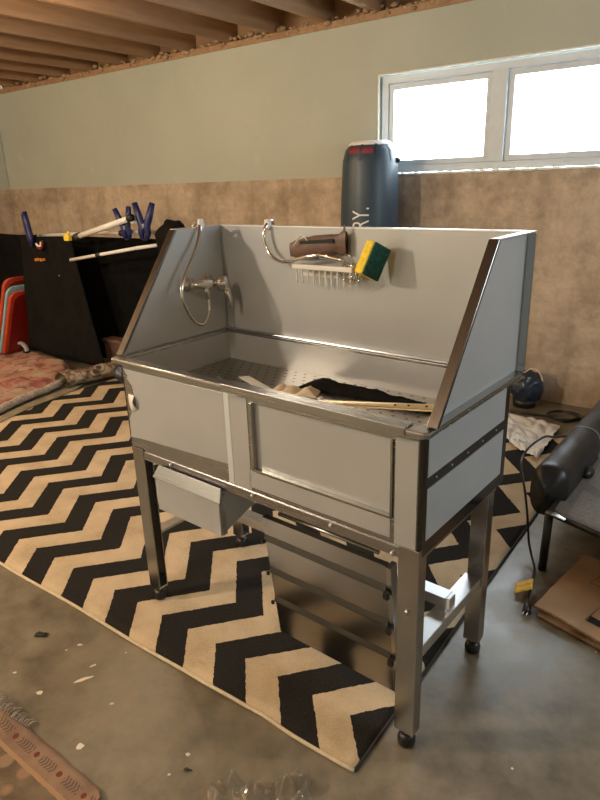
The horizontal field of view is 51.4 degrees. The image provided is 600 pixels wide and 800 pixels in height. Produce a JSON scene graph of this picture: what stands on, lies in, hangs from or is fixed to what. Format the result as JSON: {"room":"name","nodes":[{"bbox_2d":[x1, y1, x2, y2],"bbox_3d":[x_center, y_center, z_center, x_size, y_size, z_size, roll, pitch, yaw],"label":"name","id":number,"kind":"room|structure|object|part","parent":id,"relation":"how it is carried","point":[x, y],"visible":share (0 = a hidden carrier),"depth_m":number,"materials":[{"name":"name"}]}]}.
{"room":"basement","nodes":[
{"label":"basement","id":0,"kind":"room"},
{"bbox_2d":[0,137,17,234],"bbox_3d":[-5.420,-1.360,4.693,0.200,2.720,6.823,12,24,34],"label":"wall","id":1,"kind":"structure","parent":0,"point":[7,217],"depth_m":7.17,"materials":[{"name":"paint"}]},
{"bbox_2d":[0,350,599,799],"bbox_3d":[-1.619,0.726,2.664,9.340,0.120,7.023,12,24,34],"label":"floor","id":2,"kind":"structure","parent":0,"point":[518,717],"depth_m":1.80,"materials":[{"name":"concrete"}]},
{"bbox_2d":[0,350,70,413],"bbox_3d":[-3.041,-0.219,5.157,3.259,0.103,1.911,12,24,34],"label":"rug","id":3,"kind":"object","parent":2,"relation":"on","point":[24,377],"visible":0.85,"depth_m":4.88,"materials":[{"name":"fabric"}]},
{"bbox_2d":[0,276,23,338],"bbox_3d":[-2.644,-0.810,5.824,0.292,0.690,0.401,12,24,34],"label":"plastic tray","id":4,"kind":"object","parent":3,"relation":"on","point":[13,281],"visible":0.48,"depth_m":5.62,"materials":[{"name":"red plastic"}]},
{"bbox_2d":[0,284,23,352],"bbox_3d":[-2.608,-0.768,5.807,0.251,0.620,0.394,12,24,34],"label":"plastic tray","id":5,"kind":"object","parent":3,"relation":"on","point":[11,289],"visible":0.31,"depth_m":5.64,"materials":[{"name":"plastic"}]},
{"bbox_2d":[2,290,28,353],"bbox_3d":[-2.568,-0.738,5.784,0.250,0.575,0.390,12,24,34],"label":"plastic tray","id":6,"kind":"object","parent":3,"relation":"on","point":[16,322],"visible":0.48,"depth_m":5.71,"materials":[{"name":"red plastic"}]},
{"bbox_2d":[17,341,30,352],"bbox_3d":[-2.463,-0.471,5.585,0.128,0.106,0.070,12,24,34],"label":"scrap","id":7,"kind":"object","parent":3,"relation":"on","point":[26,349],"visible":1,"depth_m":5.55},
{"bbox_2d":[34,631,48,636],"bbox_3d":[-0.893,0.810,2.155,0.049,0.011,0.024,3,20,13],"label":"tuft","id":8,"kind":"object","parent":2,"relation":"on","point":[39,633],"visible":1,"depth_m":2.15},
{"bbox_2d":[0,691,100,799],"bbox_3d":[-1.076,0.974,1.640,1.042,0.051,0.651,12,24,35],"label":"floral rug","id":9,"kind":"object","parent":2,"relation":"on","point":[30,768],"visible":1,"depth_m":1.65,"materials":[{"name":"beige fabric"}]},
{"bbox_2d":[76,743,84,749],"bbox_3d":[-0.608,0.957,1.721,0.022,0.002,0.020,12,24,34],"label":"paint fleck","id":10,"kind":"object","parent":2,"relation":"on","point":[80,746],"visible":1,"depth_m":1.72,"materials":[{"name":"white paint"}]},
{"bbox_2d":[74,676,93,682],"bbox_3d":[-0.678,0.876,1.957,0.061,0.002,0.014,-10,21,-22],"label":"paint fleck","id":11,"kind":"object","parent":2,"relation":"on","point":[89,677],"visible":1,"depth_m":1.96,"materials":[{"name":"white paint"}]},
{"bbox_2d":[55,362,117,387],"bbox_3d":[-1.498,-0.273,5.112,0.232,0.131,0.969,15,25,39],"label":"rug","id":12,"kind":"object","parent":2,"relation":"on","point":[103,370],"visible":0.45,"depth_m":4.87,"materials":[{"name":"beige fabric"}]},
{"bbox_2d":[37,214,156,260],"bbox_3d":[-1.595,-0.856,5.074,1.718,1.275,0.224,12,24,34],"label":"frame","id":13,"kind":"object","parent":2,"relation":"on","point":[99,230],"visible":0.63,"depth_m":4.74,"materials":[{"name":"white plastic"}]},
{"bbox_2d":[20,236,103,364],"bbox_3d":[-2.040,-0.859,5.279,1.080,1.027,0.106,12,24,34],"label":"cover","id":14,"kind":"object","parent":13,"relation":"hanging from","point":[60,322],"visible":0.98,"depth_m":5.30,"materials":[{"name":"fabric"}]},
{"bbox_2d":[21,211,33,246],"bbox_3d":[-2.304,-1.444,5.277,0.056,0.295,0.182,-12,22,-27],"label":"clamp","id":15,"kind":"object","parent":14,"relation":"attached to","point":[25,220],"visible":1,"depth_m":5.23,"materials":[{"name":"blue plastic"}]},
{"bbox_3d":[-2.311,-1.443,5.293,0.051,0.278,0.089,-16,10,-26],"label":"clamp handle","id":16,"kind":"part","parent":15,"relation":"part of","materials":[{"name":"blue plastic"}]},
{"bbox_2d":[35,241,43,249],"bbox_3d":[-2.178,-1.294,5.218,0.106,0.078,0.025,12,24,34],"label":"clip","id":17,"kind":"object","parent":14,"relation":"attached to","point":[41,246],"visible":1,"depth_m":5.21,"materials":[{"name":"plastic"}]},
{"bbox_2d":[63,231,71,240],"bbox_3d":[-1.861,-1.315,4.993,0.065,0.081,0.040,12,24,34],"label":"clip","id":18,"kind":"object","parent":14,"relation":"attached to","point":[67,237],"visible":1,"depth_m":4.98,"materials":[{"name":"plastic"}]},
{"bbox_2d":[0,233,159,357],"bbox_3d":[-2.116,-0.949,5.674,3.500,1.073,0.078,12,24,34],"label":"fabric","id":19,"kind":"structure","parent":13,"relation":"hanging from","point":[113,284],"depth_m":5.30,"materials":[{"name":"fabric"}]},
{"bbox_2d":[112,206,131,240],"bbox_3d":[-1.306,-1.305,4.615,0.163,0.249,0.043,6,21,20],"label":"clamp","id":20,"kind":"object","parent":13,"relation":"attached to","point":[126,232],"visible":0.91,"depth_m":4.60,"materials":[{"name":"blue plastic"}]},
{"bbox_3d":[-1.267,-1.307,4.598,0.078,0.235,0.043,6,21,20],"label":"clamp handle","id":21,"kind":"part","parent":20,"relation":"part of","materials":[{"name":"blue plastic"}]},
{"bbox_2d":[132,202,154,241],"bbox_3d":[-1.128,-1.294,4.531,0.185,0.278,0.053,4,20,16],"label":"clamp","id":22,"kind":"object","parent":13,"relation":"attached to","point":[144,225],"visible":1,"depth_m":4.51,"materials":[{"name":"blue plastic"}]},
{"bbox_3d":[-1.171,-1.303,4.541,0.105,0.266,0.048,6,17,15],"label":"clamp handle","id":23,"kind":"part","parent":22,"relation":"part of","materials":[{"name":"blue plastic"}]},
{"bbox_3d":[-1.094,-1.296,4.520,0.105,0.266,0.048,6,17,15],"label":"clamp handle","id":24,"kind":"part","parent":22,"relation":"part of","materials":[{"name":"blue plastic"}]},
{"bbox_2d":[154,219,184,250],"bbox_3d":[-0.911,-1.158,4.504,0.283,0.290,0.218,12,24,34],"label":"cloth","id":25,"kind":"object","parent":13,"relation":"hanging from","point":[161,232],"visible":0.39,"depth_m":4.42,"materials":[{"name":"black fabric"}]},
{"bbox_2d":[102,336,122,361],"bbox_3d":[-1.533,-0.392,5.277,0.256,0.262,0.114,12,24,34],"label":"basket","id":26,"kind":"object","parent":2,"relation":"on","point":[112,343],"visible":0.43,"depth_m":5.24,"materials":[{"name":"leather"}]},
{"bbox_2d":[0,378,563,772],"bbox_3d":[-0.505,0.308,3.538,3.438,0.024,2.548,12,24,34],"label":"chevron rug","id":27,"kind":"object","parent":2,"relation":"on","point":[71,527],"visible":0.36,"depth_m":2.50,"materials":[{"name":"fabric"}]},
{"bbox_2d":[0,383,83,421],"bbox_3d":[-1.925,0.047,4.421,0.253,0.006,1.719,3,20,13],"label":"mat","id":28,"kind":"object","parent":27,"relation":"on","point":[31,404],"visible":0.73,"depth_m":4.50,"materials":[{"name":"beige fabric"}]},
{"bbox_2d":[113,364,123,383],"bbox_3d":[-1.356,-0.215,4.873,0.145,0.166,0.209,12,24,34],"label":"cloth","id":29,"kind":"object","parent":27,"relation":"on","point":[117,371],"visible":0.31,"depth_m":4.80,"materials":[{"name":"blue fabric"}]},
{"bbox_2d":[111,224,536,747],"bbox_3d":[0.005,0.152,1.972,1.165,1.314,0.557,13,24,37],"label":"tub","id":30,"kind":"object","parent":27,"relation":"on","point":[444,324],"visible":1,"depth_m":1.82,"materials":[{"name":"metal"}]},
{"bbox_3d":[-0.574,0.019,2.106,0.012,0.315,0.030,13,24,37],"label":"corner post","id":31,"kind":"part","parent":30,"relation":"part of","materials":[{"name":"metal"}]},
{"bbox_3d":[-0.530,0.421,2.217,0.057,0.560,0.038,13,24,37],"label":"leg","id":32,"kind":"part","parent":30,"relation":"part of","materials":[{"name":"metal"}]},
{"bbox_3d":[-0.521,0.693,2.312,0.049,0.029,0.030,13,24,37],"label":"foot stem","id":33,"kind":"part","parent":30,"relation":"part of","materials":[{"name":"metal"}]},
{"bbox_3d":[-0.245,0.275,2.106,0.298,0.143,0.361,13,24,37],"label":"drawer","id":34,"kind":"part","parent":30,"relation":"part of","materials":[{"name":"silver metal"}]},
{"bbox_2d":[184,275,232,306],"bbox_3d":[-0.328,-0.381,2.215,0.100,0.116,0.165,12,24,34],"label":"mixer tap","id":35,"kind":"object","parent":30,"relation":"on","point":[197,288],"depth_m":2.22,"materials":[{"name":"silver metal"}]},
{"bbox_3d":[-0.256,0.301,2.536,0.055,0.560,0.042,13,24,37],"label":"leg","id":36,"kind":"part","parent":30,"relation":"part of","materials":[{"name":"metal"}]},
{"bbox_2d":[239,376,271,388],"bbox_3d":[-0.142,-0.053,2.081,0.033,0.002,0.219,-13,22,-28],"label":"paper card","id":37,"kind":"object","parent":30,"relation":"on","point":[248,379],"visible":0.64,"depth_m":2.10,"materials":[{"name":"beige paper"}]},
{"bbox_2d":[180,219,344,325],"bbox_3d":[-0.101,-0.444,2.156,0.596,0.357,0.328,4,20,16],"label":"shower hose","id":38,"kind":"object","parent":30,"relation":"attached to","point":[267,222],"visible":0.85,"depth_m":2.12,"materials":[{"name":"silver metal"}]},
{"bbox_3d":[-0.135,0.274,1.818,1.085,0.028,0.031,13,24,37],"label":"rail","id":39,"kind":"part","parent":30,"relation":"part of","materials":[{"name":"metal"}]},
{"bbox_3d":[-0.151,0.124,1.765,1.095,0.315,0.008,13,24,37],"label":"panel","id":40,"kind":"part","parent":30,"relation":"part of","materials":[{"name":"metal"}]},
{"bbox_2d":[272,383,319,398],"bbox_3d":[-0.014,-0.038,1.978,0.168,0.031,0.093,5,20,18],"label":"cloth","id":41,"kind":"object","parent":30,"relation":"on","point":[309,391],"visible":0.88,"depth_m":1.96,"materials":[{"name":"beige fabric"}]},
{"bbox_2d":[289,224,347,258],"bbox_3d":[0.054,-0.503,1.991,0.228,0.113,0.044,13,24,37],"label":"pouch","id":42,"kind":"object","parent":30,"relation":"hanging from","point":[333,244],"visible":0.89,"depth_m":1.97,"materials":[{"name":"brown leather"}]},
{"bbox_3d":[0.048,0.144,1.609,0.454,0.205,0.004,13,24,37],"label":"door","id":43,"kind":"part","parent":30,"relation":"part of","materials":[{"name":"silver metal"}]},
{"bbox_2d":[292,255,362,287],"bbox_3d":[0.095,-0.417,1.981,0.264,0.098,0.062,13,24,37],"label":"wire rack","id":44,"kind":"object","parent":30,"relation":"attached to","point":[350,268],"visible":0.94,"depth_m":1.95,"materials":[{"name":"white metal"}]},
{"bbox_2d":[355,240,390,280],"bbox_3d":[0.213,-0.409,1.835,0.104,0.120,0.054,-16,24,-35],"label":"sponge","id":45,"kind":"object","parent":44,"relation":"on","point":[374,256],"visible":1,"depth_m":1.81,"materials":[{"name":"yellow plastic"}]},
{"bbox_2d":[298,378,431,413],"bbox_3d":[0.218,-0.022,1.909,0.515,0.034,0.122,13,24,37],"label":"cloth","id":46,"kind":"object","parent":30,"relation":"on","point":[325,385],"visible":0.77,"depth_m":1.92,"materials":[{"name":"fabric"}]},
{"bbox_2d":[319,400,433,411],"bbox_3d":[0.198,0.012,1.771,0.389,0.043,0.029,8,22,27],"label":"metal bar","id":47,"kind":"object","parent":30,"relation":"on","point":[380,405],"visible":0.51,"depth_m":1.74,"materials":[{"name":"metal"}]},
{"bbox_3d":[0.280,0.617,1.591,0.057,0.568,0.038,13,24,37],"label":"leg","id":48,"kind":"part","parent":30,"relation":"part of","materials":[{"name":"metal"}]},
{"bbox_3d":[0.286,0.223,1.440,0.012,0.315,0.030,13,24,37],"label":"corner post","id":49,"kind":"part","parent":30,"relation":"part of","materials":[{"name":"metal"}]},
{"bbox_3d":[0.422,0.318,1.655,0.014,0.015,0.394,13,24,37],"label":"rail","id":50,"kind":"part","parent":30,"relation":"part of","materials":[{"name":"metal"}]},
{"bbox_3d":[0.433,0.159,1.610,0.012,0.315,0.439,13,24,37],"label":"panel","id":51,"kind":"part","parent":30,"relation":"part of","materials":[{"name":"metal"}]},
{"bbox_3d":[0.548,0.495,1.915,0.050,0.568,0.042,13,24,37],"label":"leg","id":52,"kind":"part","parent":30,"relation":"part of","materials":[{"name":"metal"}]},
{"bbox_3d":[0.581,0.094,1.781,0.012,0.315,0.030,13,24,37],"label":"corner post","id":53,"kind":"part","parent":30,"relation":"part of","materials":[{"name":"metal"}]},
{"bbox_2d":[507,413,559,459],"bbox_3d":[1.281,0.189,3.645,0.386,0.026,0.620,12,24,34],"label":"bag","id":54,"kind":"object","parent":27,"relation":"on","point":[522,431],"visible":0.76,"depth_m":3.65,"materials":[{"name":"plastic"}]},
{"bbox_2d":[341,140,400,227],"bbox_3d":[0.483,-0.937,4.473,0.408,1.699,0.418,-16,24,-34],"label":"bag","id":55,"kind":"object","parent":2,"relation":"on","point":[369,195],"visible":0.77,"depth_m":4.13,"materials":[{"name":"blue plastic"}]},
{"bbox_3d":[0.472,-1.723,4.187,0.292,0.028,0.292,12,24,34],"label":"bag lid","id":56,"kind":"part","parent":55,"relation":"part of","materials":[{"name":"white plastic"}]},
{"bbox_2d":[510,368,543,408],"bbox_3d":[1.489,-0.093,4.115,0.240,0.271,0.211,12,24,34],"label":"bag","id":57,"kind":"object","parent":2,"relation":"on","point":[529,388],"visible":0.81,"depth_m":4.05,"materials":[{"name":"blue fabric"}]},
{"bbox_3d":[1.506,-0.165,4.035,0.138,0.083,0.022,9,22,28],"label":"handle","id":58,"kind":"part","parent":57,"relation":"part of","materials":[{"name":"beige fabric"}]},
{"bbox_2d":[514,435,566,616],"bbox_3d":[0.903,0.437,2.441,0.143,0.413,0.785,8,22,27],"label":"power cord","id":59,"kind":"object","parent":2,"relation":"on","point":[525,585],"visible":1,"depth_m":2.44,"materials":[{"name":"black plastic"}]},
{"bbox_2d":[509,409,583,422],"bbox_3d":[1.808,0.122,3.854,1.260,0.017,0.185,6,21,22],"label":"cable","id":60,"kind":"object","parent":2,"relation":"on","point":[510,410],"visible":0.64,"depth_m":3.95,"materials":[{"name":"black plastic"}]},
{"bbox_2d":[547,410,581,420],"bbox_3d":[1.692,0.111,3.855,0.177,0.029,0.334,-14,23,-32],"label":"cable","id":61,"kind":"object","parent":2,"relation":"on","point":[577,415],"visible":0.8,"depth_m":3.90,"materials":[{"name":"black plastic"}]},
{"bbox_2d":[530,400,599,571],"bbox_3d":[1.622,0.288,2.841,0.724,0.384,2.045,12,24,34],"label":"lounger","id":62,"kind":"object","parent":2,"relation":"on","point":[565,486],"visible":1,"depth_m":2.45,"materials":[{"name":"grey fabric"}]},
{"bbox_3d":[0.940,0.544,2.386,0.036,0.246,0.030,12,24,34],"label":"leg","id":63,"kind":"part","parent":62,"relation":"part of","materials":[{"name":"black plastic"}]},
{"bbox_3d":[1.531,0.307,2.633,0.630,0.024,1.611,12,24,34],"label":"seat frame","id":64,"kind":"part","parent":62,"relation":"part of","materials":[{"name":"black plastic"}]},
{"bbox_3d":[1.527,0.319,2.639,0.600,0.036,1.590,12,24,34],"label":"seat","id":65,"kind":"part","parent":62,"relation":"part of","materials":[{"name":"grey fabric"}]},
{"bbox_3d":[1.209,0.304,2.623,0.052,0.054,0.088,12,24,34],"label":"bracket knob","id":66,"kind":"part","parent":62,"relation":"part of","materials":[{"name":"black plastic"}]},
{"bbox_2d":[537,611,599,649],"bbox_3d":[1.130,0.751,2.117,0.428,0.010,0.547,-16,24,-35],"label":"cardboard sheet","id":67,"kind":"object","parent":2,"relation":"on","point":[543,615],"visible":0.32,"depth_m":2.09,"materials":[{"name":"brown cardboard"}]},
{"bbox_2d":[534,554,599,643],"bbox_3d":[1.122,0.726,2.130,0.428,0.020,0.547,-16,24,-35],"label":"cardboard sheet","id":68,"kind":"object","parent":67,"relation":"on","point":[574,600],"visible":1,"depth_m":2.19,"materials":[{"name":"brown cardboard"}]},
{"bbox_2d":[0,0,599,408],"bbox_3d":[0.342,-1.468,4.823,9.340,2.472,0.200,12,24,34],"label":"wall","id":69,"kind":"structure","parent":0,"point":[292,107],"depth_m":4.74,"materials":[{"name":"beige paint"}]},
{"bbox_2d":[0,0,421,88],"bbox_3d":[0.326,-2.764,4.409,9.340,0.248,0.110,12,24,34],"label":"trim","id":70,"kind":"structure","parent":69,"relation":"attached to","point":[342,8],"depth_m":4.62,"materials":[{"name":"brown wood"}]},
{"bbox_2d":[2,0,449,89],"bbox_3d":[-1.136,-2.928,5.287,5.107,0.096,0.073,12,24,34],"label":"foam","id":71,"kind":"object","parent":69,"relation":"attached to","point":[394,3],"visible":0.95,"depth_m":4.79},
{"bbox_2d":[0,0,472,93],"bbox_3d":[0.278,-2.631,4.381,8.940,0.042,0.124,12,24,34],"label":"trim","id":72,"kind":"structure","parent":69,"relation":"attached to","point":[422,6],"depth_m":4.71,"materials":[{"name":"brown wood"}]},
{"bbox_2d":[377,43,599,139],"bbox_3d":[1.221,-1.780,3.895,1.684,0.647,0.016,12,24,34],"label":"trim","id":73,"kind":"structure","parent":69,"relation":"attached to","point":[595,44],"depth_m":3.88,"materials":[{"name":"paint"}]},
{"bbox_2d":[382,48,599,172],"bbox_3d":[1.270,-1.794,3.953,1.650,0.618,0.104,12,24,34],"label":"window","id":74,"kind":"structure","parent":69,"relation":"in","point":[501,77],"depth_m":3.93,"materials":[{"name":"white plastic"}]},
{"bbox_3d":[0.931,-1.862,4.182,0.725,0.524,0.055,12,24,34],"label":"sash","id":75,"kind":"part","parent":74,"relation":"part of","materials":[{"name":"white plastic"}]},
{"bbox_3d":[1.602,-1.721,3.716,0.725,0.524,0.055,12,24,34],"label":"sash","id":76,"kind":"part","parent":74,"relation":"part of","materials":[{"name":"white plastic"}]},
{"bbox_2d":[398,165,599,175],"bbox_3d":[1.294,-1.457,3.955,1.524,0.026,0.020,12,24,34],"label":"trim","id":77,"kind":"structure","parent":69,"relation":"attached to","point":[588,166],"depth_m":3.95,"materials":[{"name":"paint"}]},
{"bbox_3d":[-1.708,-1.921,1.740,9.340,0.050,7.023,12,24,34],"label":"ceiling","id":78,"kind":"structure","parent":0,"visible":0},
{"bbox_2d":[0,78,20,86],"bbox_3d":[-4.975,-2.500,4.119,0.042,0.216,6.723,12,24,34],"label":"joist","id":79,"kind":"object","parent":78,"relation":"attached to","point":[3,82],"visible":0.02,"depth_m":6.57,"materials":[{"name":"brown wood"}]},
{"bbox_2d":[0,69,44,81],"bbox_3d":[-4.611,-2.424,3.865,0.042,0.216,6.723,12,24,34],"label":"joist","id":80,"kind":"object","parent":78,"relation":"attached to","point":[5,74],"visible":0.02,"depth_m":6.21,"materials":[{"name":"brown wood"}]},
{"bbox_2d":[0,59,70,76],"bbox_3d":[-4.255,-2.349,3.618,0.042,0.216,6.723,12,24,34],"label":"joist","id":81,"kind":"object","parent":78,"relation":"attached to","point":[9,65],"visible":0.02,"depth_m":5.86,"materials":[{"name":"brown wood"}]},
{"bbox_2d":[0,47,97,70],"bbox_3d":[-3.899,-2.275,3.370,0.042,0.216,6.723,12,24,34],"label":"joist","id":82,"kind":"object","parent":78,"relation":"attached to","point":[5,53],"visible":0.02,"depth_m":5.50,"materials":[{"name":"brown wood"}]},
{"bbox_2d":[0,33,128,64],"bbox_3d":[-3.543,-2.200,3.122,0.042,0.216,6.723,12,24,34],"label":"joist","id":83,"kind":"object","parent":78,"relation":"attached to","point":[6,40],"visible":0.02,"depth_m":5.14,"materials":[{"name":"brown wood"}]},
{"bbox_2d":[0,16,160,57],"bbox_3d":[-3.196,-2.127,2.880,0.042,0.216,6.723,12,24,34],"label":"joist","id":84,"kind":"object","parent":78,"relation":"attached to","point":[12,26],"visible":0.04,"depth_m":4.77,"materials":[{"name":"brown wood"}]},
{"bbox_2d":[0,0,196,50],"bbox_3d":[-2.848,-2.054,2.638,0.042,0.216,6.723,12,24,34],"label":"joist","id":85,"kind":"object","parent":78,"relation":"attached to","point":[36,11],"visible":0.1,"depth_m":4.41,"materials":[{"name":"brown wood"}]},
{"bbox_2d":[37,0,237,42],"bbox_3d":[-2.475,-1.977,2.379,0.042,0.216,6.723,12,24,34],"label":"joist","id":86,"kind":"object","parent":78,"relation":"attached to","point":[138,11],"visible":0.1,"depth_m":4.30,"materials":[{"name":"brown wood"}]},
{"bbox_2d":[145,0,282,32],"bbox_3d":[-2.111,-1.900,2.126,0.042,0.216,6.723,12,24,34],"label":"joist","id":87,"kind":"object","parent":78,"relation":"attached to","point":[247,13],"visible":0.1,"depth_m":4.28,"materials":[{"name":"brown wood"}]},
{"bbox_2d":[251,0,334,22],"bbox_3d":[-1.739,-1.822,1.867,0.042,0.216,6.723,12,24,34],"label":"joist","id":88,"kind":"object","parent":78,"relation":"attached to","point":[322,11],"visible":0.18,"depth_m":4.18,"materials":[{"name":"brown wood"}]},
{"bbox_2d":[343,0,385,11],"bbox_3d":[-1.408,-1.753,1.636,0.042,0.216,6.723,12,24,34],"label":"joist","id":89,"kind":"object","parent":78,"relation":"attached to","point":[372,5],"visible":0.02,"depth_m":4.04,"materials":[{"name":"brown wood"}]}
]}

